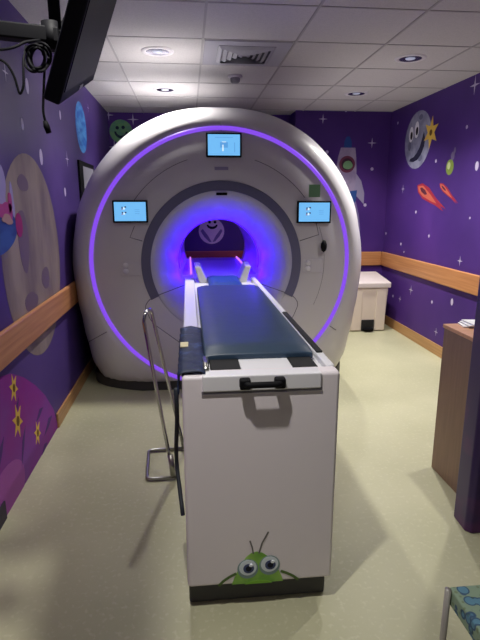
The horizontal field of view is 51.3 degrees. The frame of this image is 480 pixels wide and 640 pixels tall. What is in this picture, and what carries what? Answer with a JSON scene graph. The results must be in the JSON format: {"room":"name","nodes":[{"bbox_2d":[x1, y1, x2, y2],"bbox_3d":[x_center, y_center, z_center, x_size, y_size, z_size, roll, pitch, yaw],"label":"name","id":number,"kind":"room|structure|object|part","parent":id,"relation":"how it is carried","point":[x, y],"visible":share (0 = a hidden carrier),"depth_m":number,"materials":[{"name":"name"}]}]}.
{"room":"radiology room","nodes":[
{"label":"radiology room","id":0,"kind":"room"},
{"bbox_2d":[0,0,109,419],"bbox_3d":[-1.311,-0.363,2.591,0.100,2.730,8.650,-1,13,-6],"label":"wall","id":1,"kind":"structure","parent":0,"point":[55,372],"depth_m":3.71,"materials":[{"name":"purple paint"}]},
{"bbox_2d":[0,501,6,529],"bbox_3d":[-1.018,1.441,0.654,0.012,0.100,4.020,-1,13,-6],"label":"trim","id":2,"kind":"structure","parent":1,"relation":"attached to","point":[3,513],"depth_m":2.56,"materials":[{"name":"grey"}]},
{"bbox_2d":[0,216,16,254],"bbox_3d":[-1.255,-0.456,2.529,0.003,0.280,0.760,-1,13,-6],"label":"mural","id":3,"kind":"object","parent":1,"relation":"attached to","point":[8,233],"visible":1,"depth_m":2.73},
{"bbox_2d":[0,165,22,236],"bbox_3d":[-1.282,-0.649,2.766,0.006,0.397,0.406,-1,13,-6],"label":"mural","id":4,"kind":"object","parent":1,"relation":"attached to","point":[7,209],"visible":1,"depth_m":2.76,"materials":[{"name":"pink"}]},
{"bbox_3d":[-1.274,-0.592,2.701,0.005,0.090,0.252,-1,13,-6],"label":"pink trim","id":5,"kind":"part","parent":4,"relation":"part of","materials":[{"name":"pink paint"}]},
{"bbox_3d":[-1.277,-0.553,2.740,0.006,0.061,0.168,-1,13,-6],"label":"gold trim","id":6,"kind":"part","parent":4,"relation":"part of","materials":[{"name":"brown paint"}]},
{"bbox_3d":[-1.284,-0.623,2.796,0.005,0.172,0.060,-1,13,-6],"label":"pink trim","id":7,"kind":"part","parent":4,"relation":"part of","materials":[{"name":"pink paint"}]},
{"bbox_2d":[25,78,28,93],"bbox_3d":[-1.343,-1.477,3.156,0.001,0.094,0.064,-1,13,-6],"label":"print","id":8,"kind":"object","parent":1,"relation":"attached to","point":[26,80],"visible":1,"depth_m":3.16,"materials":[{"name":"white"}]},
{"bbox_2d":[0,374,57,514],"bbox_3d":[-1.225,0.725,2.529,0.004,0.820,2.220,-1,13,-6],"label":"mural","id":9,"kind":"object","parent":1,"relation":"attached to","point":[19,456],"visible":0.87,"depth_m":2.86,"materials":[{"name":"purple paint"}]},
{"bbox_2d":[9,374,17,400],"bbox_3d":[-1.257,0.377,2.776,0.006,0.168,0.127,-1,13,-6],"label":"mural","id":10,"kind":"object","parent":9,"relation":"attached to","point":[13,387],"visible":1,"depth_m":2.77,"materials":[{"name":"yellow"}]},
{"bbox_2d":[12,405,22,436],"bbox_3d":[-1.257,0.571,2.826,0.006,0.208,0.156,-1,13,-6],"label":"mural","id":11,"kind":"object","parent":9,"relation":"attached to","point":[17,420],"visible":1,"depth_m":2.82,"materials":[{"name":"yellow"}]},
{"bbox_2d":[34,423,40,442],"bbox_3d":[-1.288,0.719,3.182,0.006,0.168,0.127,-1,13,-6],"label":"mural","id":12,"kind":"object","parent":9,"relation":"attached to","point":[37,432],"visible":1,"depth_m":3.17,"materials":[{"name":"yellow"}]},
{"bbox_2d":[1,153,59,354],"bbox_3d":[-1.325,-0.408,3.245,0.002,1.280,1.200,-1,13,-6],"label":"mural","id":13,"kind":"object","parent":1,"relation":"attached to","point":[31,266],"visible":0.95,"depth_m":3.17,"materials":[{"name":"grey paint"}]},
{"bbox_2d":[0,281,77,371],"bbox_3d":[-1.321,-0.043,3.439,0.030,0.190,6.950,-1,13,-6],"label":"trim","id":14,"kind":"structure","parent":1,"relation":"attached to","point":[15,338],"depth_m":3.07,"materials":[{"name":"brown wood"}]},
{"bbox_2d":[39,149,42,164],"bbox_3d":[-1.360,-1.115,3.421,0.001,0.105,0.072,-1,13,-6],"label":"print","id":15,"kind":"object","parent":1,"relation":"attached to","point":[40,151],"visible":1,"depth_m":3.42,"materials":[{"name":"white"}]},
{"bbox_2d":[56,357,94,427],"bbox_3d":[-1.505,0.345,5.317,0.015,0.110,3.450,-1,13,-6],"label":"baseboard","id":16,"kind":"structure","parent":1,"relation":"attached to","point":[65,407],"depth_m":4.15,"materials":[{"name":"brown wood"}]},
{"bbox_2d":[75,101,86,152],"bbox_3d":[-1.511,-1.831,4.761,0.001,0.460,0.500,-1,13,-6],"label":"mural","id":17,"kind":"object","parent":1,"relation":"attached to","point":[79,113],"visible":1,"depth_m":4.75},
{"bbox_2d":[77,160,93,200],"bbox_3d":[-1.506,-1.278,4.953,0.022,0.535,0.720,-1,13,-6],"label":"picture frame","id":18,"kind":"object","parent":1,"relation":"attached to","point":[85,170],"visible":0.48,"depth_m":4.71,"materials":[{"name":"black plastic"}]},
{"bbox_2d":[0,324,479,639],"bbox_3d":[0.537,0.957,3.145,3.820,0.100,8.750,-1,13,-6],"label":"floor","id":19,"kind":"structure","parent":0,"point":[92,548],"depth_m":2.48,"materials":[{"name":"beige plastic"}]},
{"bbox_2d":[142,308,183,480],"bbox_3d":[-0.468,0.417,3.018,0.250,1.007,0.389,-1,13,-6],"label":"stand","id":20,"kind":"object","parent":19,"relation":"on","point":[168,449],"visible":0.95,"depth_m":2.94,"materials":[{"name":"silver metal"}]},
{"bbox_2d":[73,107,360,390],"bbox_3d":[-0.243,-0.756,5.061,2.528,2.366,2.004,-1,13,-6],"label":"scanner","id":21,"kind":"object","parent":19,"relation":"on","point":[294,211],"visible":0.84,"depth_m":4.11,"materials":[{"name":"grey plastic"}]},
{"bbox_3d":[-0.892,-0.419,4.090,0.170,0.115,0.007,-1,13,-6],"label":"control panel","id":22,"kind":"part","parent":21,"relation":"part of","materials":[{"name":"grey plastic"}]},
{"bbox_2d":[178,219,258,267],"bbox_3d":[-0.195,-0.702,4.590,0.742,0.448,0.030,-1,13,-6],"label":"light","id":23,"kind":"object","parent":21,"relation":"attached to","point":[211,219],"depth_m":4.57,"materials":[{"name":"blue"}]},
{"bbox_3d":[0.615,-0.457,4.239,0.170,0.115,0.007,-1,13,-6],"label":"control panel","id":24,"kind":"part","parent":21,"relation":"part of","materials":[{"name":"grey plastic"}]},
{"bbox_3d":[0.702,-0.619,4.184,0.052,0.105,0.052,-1,13,-6],"label":"alarm bulb","id":25,"kind":"part","parent":21,"relation":"part of","materials":[{"name":"black plastic"}]},
{"bbox_2d":[182,260,339,601],"bbox_3d":[-0.113,0.187,3.768,0.582,1.119,3.961,-1,13,-6],"label":"table","id":26,"kind":"object","parent":19,"relation":"on","point":[260,435],"visible":0.91,"depth_m":1.91,"materials":[{"name":"white plastic"}]},
{"bbox_2d":[174,388,184,515],"bbox_3d":[-0.248,0.500,1.977,0.028,0.539,0.150,-3,14,-14],"label":"strap","id":27,"kind":"object","parent":26,"relation":"hanging from","point":[176,397],"visible":0.98,"depth_m":1.99,"materials":[{"name":"black"}]},
{"bbox_2d":[177,326,205,394],"bbox_3d":[-0.211,0.148,2.126,0.107,0.093,0.665,-1,13,-6],"label":"blanket","id":28,"kind":"object","parent":26,"relation":"on","point":[190,359],"visible":0.98,"depth_m":2.03,"materials":[{"name":"blue fabric"}]},
{"bbox_3d":[-0.132,0.170,1.905,0.026,0.026,0.140,-1,13,-6],"label":"rail","id":29,"kind":"part","parent":26,"relation":"part of","materials":[{"name":"silver metal"}]},
{"bbox_2d":[207,275,241,284],"bbox_3d":[-0.121,-0.298,3.892,0.250,0.053,0.500,-1,13,-6],"label":"cushion","id":30,"kind":"object","parent":26,"relation":"on","point":[231,279],"visible":0.62,"depth_m":3.79,"materials":[{"name":"blue fabric"}]},
{"bbox_3d":[0.018,0.228,1.783,0.040,0.040,0.037,-1,13,-6],"label":"handle mount","id":31,"kind":"part","parent":26,"relation":"part of","materials":[{"name":"black plastic"}]},
{"bbox_2d":[197,285,312,361],"bbox_3d":[-0.005,-0.044,2.789,0.442,0.051,1.615,-1,13,-6],"label":"mattress","id":32,"kind":"object","parent":26,"relation":"on","point":[238,322],"visible":1,"depth_m":2.36,"materials":[{"name":"blue leather"}]},
{"bbox_2d":[218,532,298,586],"bbox_3d":[0.075,0.945,1.980,0.331,0.237,0.006,-1,13,-6],"label":"decal","id":33,"kind":"object","parent":26,"relation":"attached to","point":[257,567],"visible":1,"depth_m":1.99,"materials":[{"name":"green"}]},
{"bbox_3d":[-0.051,1.034,1.990,0.078,0.061,0.001,-1,13,-6],"label":"arm","id":34,"kind":"part","parent":33,"relation":"part of","materials":[{"name":"green plastic"}]},
{"bbox_3d":[0.201,1.028,2.015,0.079,0.056,0.001,-1,13,-6],"label":"arm","id":35,"kind":"part","parent":33,"relation":"part of","materials":[{"name":"green"}]},
{"bbox_3d":[0.082,0.229,1.782,0.149,0.028,0.055,-1,13,-6],"label":"handle","id":36,"kind":"part","parent":26,"relation":"part of","materials":[{"name":"black plastic"}]},
{"bbox_2d":[238,358,292,368],"bbox_3d":[0.096,0.174,1.966,0.198,0.016,0.190,-1,13,-6],"label":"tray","id":37,"kind":"object","parent":26,"relation":"on","point":[265,363],"depth_m":1.95,"materials":[{"name":"white"}]},
{"bbox_3d":[0.144,0.224,1.795,0.040,0.040,0.037,-1,13,-6],"label":"handle mount","id":38,"kind":"part","parent":26,"relation":"part of","materials":[{"name":"black plastic"}]},
{"bbox_2d":[350,271,390,330],"bbox_3d":[1.595,-0.245,6.521,0.550,0.698,0.580,-1,13,-6],"label":"pedal bin","id":39,"kind":"object","parent":19,"relation":"on","point":[370,305],"visible":0.73,"depth_m":6.31,"materials":[{"name":"beige plastic"}]},
{"bbox_3d":[1.469,-0.124,6.308,0.130,0.530,0.042,-1,13,-6],"label":"panel","id":40,"kind":"part","parent":39,"relation":"part of","materials":[{"name":"beige plastic"}]},
{"bbox_3d":[1.593,-0.522,6.474,0.550,0.138,0.544,-1,13,-6],"label":"lid","id":41,"kind":"part","parent":39,"relation":"part of","materials":[{"name":"white plastic"}]},
{"bbox_3d":[1.777,-0.132,6.338,0.130,0.530,0.042,-1,13,-6],"label":"panel","id":42,"kind":"part","parent":39,"relation":"part of","materials":[{"name":"beige plastic"}]},
{"bbox_2d":[431,323,473,492],"bbox_3d":[1.529,0.513,2.808,0.650,0.914,0.487,-1,13,-6],"label":"base cabinet","id":43,"kind":"object","parent":19,"relation":"on","point":[457,340],"visible":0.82,"depth_m":2.84,"materials":[{"name":"laminate"}]},
{"bbox_2d":[458,322,473,327],"bbox_3d":[1.397,0.029,2.856,0.271,0.008,0.124,1,13,6],"label":"paper stack","id":44,"kind":"object","parent":43,"relation":"on","point":[459,323],"visible":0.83,"depth_m":2.83,"materials":[{"name":"white paper"}]},
{"bbox_2d":[460,321,473,326],"bbox_3d":[1.397,0.023,2.842,0.247,0.008,0.122,0,13,2],"label":"paper stack","id":45,"kind":"object","parent":44,"relation":"on","point":[462,322],"visible":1,"depth_m":2.83,"materials":[{"name":"white paper"}]},
{"bbox_2d":[461,319,474,325],"bbox_3d":[1.400,0.017,2.831,0.238,0.008,0.136,1,13,4],"label":"paper stack","id":46,"kind":"object","parent":45,"relation":"on","point":[471,322],"visible":0.6,"depth_m":2.85,"materials":[{"name":"white paper"}]},
{"bbox_2d":[439,585,479,639],"bbox_3d":[0.891,0.877,1.293,0.494,0.900,0.527,-1,13,-6],"label":"padded chair","id":47,"kind":"object","parent":19,"relation":"on","point":[464,600],"visible":1,"depth_m":1.48,"materials":[{"name":"fabric"}]},
{"bbox_3d":[0.629,1.039,1.563,0.019,0.462,0.019,-1,13,-6],"label":"leg","id":48,"kind":"part","parent":47,"relation":"part of","materials":[{"name":"grey metal"}]},
{"bbox_2d":[9,0,479,114],"bbox_3d":[0.532,-1.798,2.500,3.820,0.100,8.750,-1,13,-6],"label":"ceiling","id":49,"kind":"structure","parent":0,"point":[129,17],"depth_m":3.84,"materials":[{"name":"tile"}]},
{"bbox_2d":[0,0,63,51],"bbox_3d":[-0.515,-1.040,1.183,0.223,0.772,0.391,9,16,34],"label":"bracket","id":50,"kind":"object","parent":49,"relation":"attached to","point":[48,32],"visible":0.44,"depth_m":1.19,"materials":[{"name":"black metal"}]},
{"bbox_2d":[0,45,26,94],"bbox_3d":[-0.540,-0.579,1.155,0.092,0.118,0.055,-1,13,-6],"label":"cable","id":51,"kind":"object","parent":50,"relation":"hanging from","point":[24,51],"visible":0.99,"depth_m":1.14,"materials":[{"name":"black plastic"}]},
{"bbox_2d":[0,39,40,50],"bbox_3d":[-0.528,-0.641,1.157,0.136,0.045,0.030,-8,16,-32],"label":"cable","id":52,"kind":"object","parent":50,"relation":"hanging from","point":[31,40],"visible":1,"depth_m":1.16,"materials":[{"name":"black plastic"}]},
{"bbox_3d":[-0.570,-0.691,1.193,0.267,0.050,0.040,-2,13,-10],"label":"arm","id":53,"kind":"part","parent":50,"relation":"part of","materials":[{"name":"black plastic"}]},
{"bbox_2d":[25,42,51,72],"bbox_3d":[-0.468,-0.603,1.152,0.073,0.072,0.046,-1,13,-6],"label":"cable","id":54,"kind":"object","parent":50,"relation":"hanging from","point":[31,48],"visible":1,"depth_m":1.14,"materials":[{"name":"black plastic"}]},
{"bbox_2d":[42,46,51,133],"bbox_3d":[-0.461,-0.551,1.193,0.018,0.209,0.070,-1,13,-6],"label":"cable","id":55,"kind":"object","parent":50,"relation":"hanging from","point":[46,125],"visible":0.78,"depth_m":1.18,"materials":[{"name":"black plastic"}]},
{"bbox_3d":[-0.448,-1.040,1.134,0.028,0.750,0.028,-1,13,-6],"label":"post","id":56,"kind":"part","parent":50,"relation":"part of","materials":[{"name":"black plastic"}]},
{"bbox_2d":[44,0,116,104],"bbox_3d":[-0.376,-0.753,1.259,0.182,0.475,0.639,-1,13,-6],"label":"television","id":57,"kind":"object","parent":50,"relation":"attached to","point":[85,24],"visible":1,"depth_m":1.08,"materials":[{"name":"black plastic"}]},
{"bbox_3d":[-0.374,-0.753,1.259,0.161,0.475,0.642,-2,13,-7],"label":"casing","id":58,"kind":"part","parent":57,"relation":"part of","materials":[{"name":"black plastic"}]},
{"bbox_2d":[141,46,173,56],"bbox_3d":[-0.630,-2.048,3.821,0.250,0.012,0.250,-1,13,-6],"label":"recessed light","id":59,"kind":"object","parent":49,"relation":"in","point":[158,51],"visible":1,"depth_m":3.80,"materials":[{"name":"white"}]},
{"bbox_2d":[153,87,176,92],"bbox_3d":[-0.765,-2.350,5.110,0.250,0.012,0.250,-1,13,-6],"label":"recessed light","id":60,"kind":"object","parent":49,"relation":"in","point":[157,89],"visible":1,"depth_m":5.09,"materials":[{"name":"white"}]},
{"bbox_2d":[228,74,241,83],"bbox_3d":[-0.045,-2.199,4.570,0.130,0.062,0.130,-1,13,-6],"label":"smoke detector","id":61,"kind":"object","parent":49,"relation":"attached to","point":[234,78],"visible":1,"depth_m":4.54,"materials":[{"name":"white plastic"}]},
{"bbox_2d":[202,40,292,65],"bbox_3d":[0.036,-2.059,3.894,0.640,0.026,0.640,-1,13,-6],"label":"ceiling vent","id":62,"kind":"object","parent":49,"relation":"in","point":[216,52],"visible":1,"depth_m":3.81,"materials":[{"name":"silver metal"}]},
{"bbox_2d":[92,0,479,112],"bbox_3d":[0.542,-1.726,2.415,3.620,0.005,8.550,-1,13,-6],"label":"grid","id":63,"kind":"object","parent":49,"relation":"attached to","point":[206,2],"depth_m":3.80,"materials":[{"name":"silver metal"}]},
{"bbox_2d":[344,91,367,95],"bbox_3d":[1.234,-2.400,5.308,0.250,0.012,0.250,-1,13,-6],"label":"recessed light","id":64,"kind":"object","parent":49,"relation":"in","point":[351,93],"visible":1,"depth_m":5.29,"materials":[{"name":"white metal"}]},
{"bbox_2d":[394,54,426,62],"bbox_3d":[1.369,-2.098,4.019,0.250,0.012,0.250,-1,13,-6],"label":"recessed light","id":65,"kind":"object","parent":49,"relation":"in","point":[408,58],"visible":1,"depth_m":4.00,"materials":[{"name":"white"}]},
{"bbox_2d":[107,110,391,275],"bbox_3d":[0.123,-1.339,6.745,3.620,2.730,0.450,-1,13,-6],"label":"wall","id":66,"kind":"structure","parent":0,"point":[330,133],"depth_m":6.48,"materials":[{"name":"purple paint"}]},
{"bbox_2d":[110,120,131,141],"bbox_3d":[-1.534,-2.430,6.444,0.290,0.290,0.002,-1,13,-6],"label":"mural","id":67,"kind":"object","parent":66,"relation":"attached to","point":[119,129],"visible":0.85,"depth_m":6.44,"materials":[{"name":"green paint"}]},
{"bbox_2d":[199,220,223,243],"bbox_3d":[-0.390,-1.219,6.847,0.350,0.350,0.002,-1,13,-6],"label":"mural","id":68,"kind":"object","parent":66,"relation":"attached to","point":[212,231],"visible":0.92,"depth_m":6.85,"materials":[{"name":"purple"}]},
{"bbox_2d":[185,251,242,257],"bbox_3d":[-0.494,-0.857,6.907,2.339,0.190,0.030,-1,13,-6],"label":"trim","id":69,"kind":"structure","parent":66,"relation":"attached to","point":[193,254],"depth_m":6.89,"materials":[{"name":"red wood"}]},
{"bbox_2d":[337,136,363,231],"bbox_3d":[1.380,-1.659,6.567,0.520,1.430,0.004,-1,13,-6],"label":"mural","id":70,"kind":"object","parent":66,"relation":"attached to","point":[346,163],"visible":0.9,"depth_m":6.50,"materials":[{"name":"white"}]},
{"bbox_3d":[1.389,-2.019,6.484,0.150,0.150,0.004,-1,13,-6],"label":"glass","id":71,"kind":"part","parent":70,"relation":"part of","materials":[{"name":"green paint"}]},
{"bbox_2d":[361,252,380,265],"bbox_3d":[1.313,-0.822,6.743,1.220,0.190,0.030,-1,13,-6],"label":"trim","id":72,"kind":"structure","parent":66,"relation":"attached to","point":[367,258],"depth_m":6.78,"materials":[{"name":"brown wood"}]},
{"bbox_2d":[382,73,479,346],"bbox_3d":[2.408,-0.416,2.787,0.100,2.730,8.300,-1,13,-6],"label":"wall","id":73,"kind":"structure","parent":0,"point":[454,236],"depth_m":5.30,"materials":[{"name":"purple paint"}]},
{"bbox_2d":[384,315,442,358],"bbox_3d":[2.165,0.437,4.871,0.015,0.120,4.400,-1,13,-6],"label":"baseboard","id":74,"kind":"structure","parent":73,"relation":"attached to","point":[434,348],"depth_m":5.86,"materials":[{"name":"brown wood"}]},
{"bbox_2d":[405,110,430,168],"bbox_3d":[2.026,-2.055,5.709,0.003,0.630,0.670,-1,13,-6],"label":"mural","id":75,"kind":"object","parent":73,"relation":"attached to","point":[416,148],"visible":1,"depth_m":5.71,"materials":[{"name":"grey paint"}]},
{"bbox_2d":[381,251,479,295],"bbox_3d":[2.156,-0.342,4.688,0.030,0.190,4.400,-1,13,-6],"label":"trim","id":76,"kind":"structure","parent":73,"relation":"attached to","point":[466,282],"depth_m":5.33,"materials":[{"name":"brown wood"}]},
{"bbox_2d":[417,183,444,210],"bbox_3d":[2.071,-1.339,5.431,0.003,0.302,0.698,-1,13,-6],"label":"mural","id":77,"kind":"object","parent":73,"relation":"attached to","point":[424,191],"visible":1,"depth_m":5.49,"materials":[{"name":"red"}]},
{"bbox_2d":[424,117,438,146],"bbox_3d":[2.058,-2.021,5.390,0.003,0.338,0.310,-1,13,-6],"label":"mural","id":78,"kind":"object","parent":73,"relation":"attached to","point":[431,129],"visible":1,"depth_m":5.38,"materials":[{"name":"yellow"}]},
{"bbox_2d":[440,183,456,202],"bbox_3d":[2.109,-1.283,5.060,0.003,0.211,0.408,-1,13,-6],"label":"mural","id":79,"kind":"object","parent":73,"relation":"attached to","point":[443,187],"visible":1,"depth_m":5.10,"materials":[{"name":"red"}]},
{"bbox_2d":[446,147,455,174],"bbox_3d":[2.107,-1.587,5.003,0.002,0.260,0.165,-1,13,-6],"label":"mural","id":80,"kind":"object","parent":73,"relation":"attached to","point":[450,165],"visible":1,"depth_m":5.00,"materials":[{"name":"green paint"}]},
{"bbox_2d":[454,278,479,532],"bbox_3d":[1.758,-0.300,2.297,1.294,2.730,0.150,-1,13,-6],"label":"wall partition","id":81,"kind":"structure","parent":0,"point":[467,502],"depth_m":2.43,"materials":[{"name":"purple paint"}]}
]}

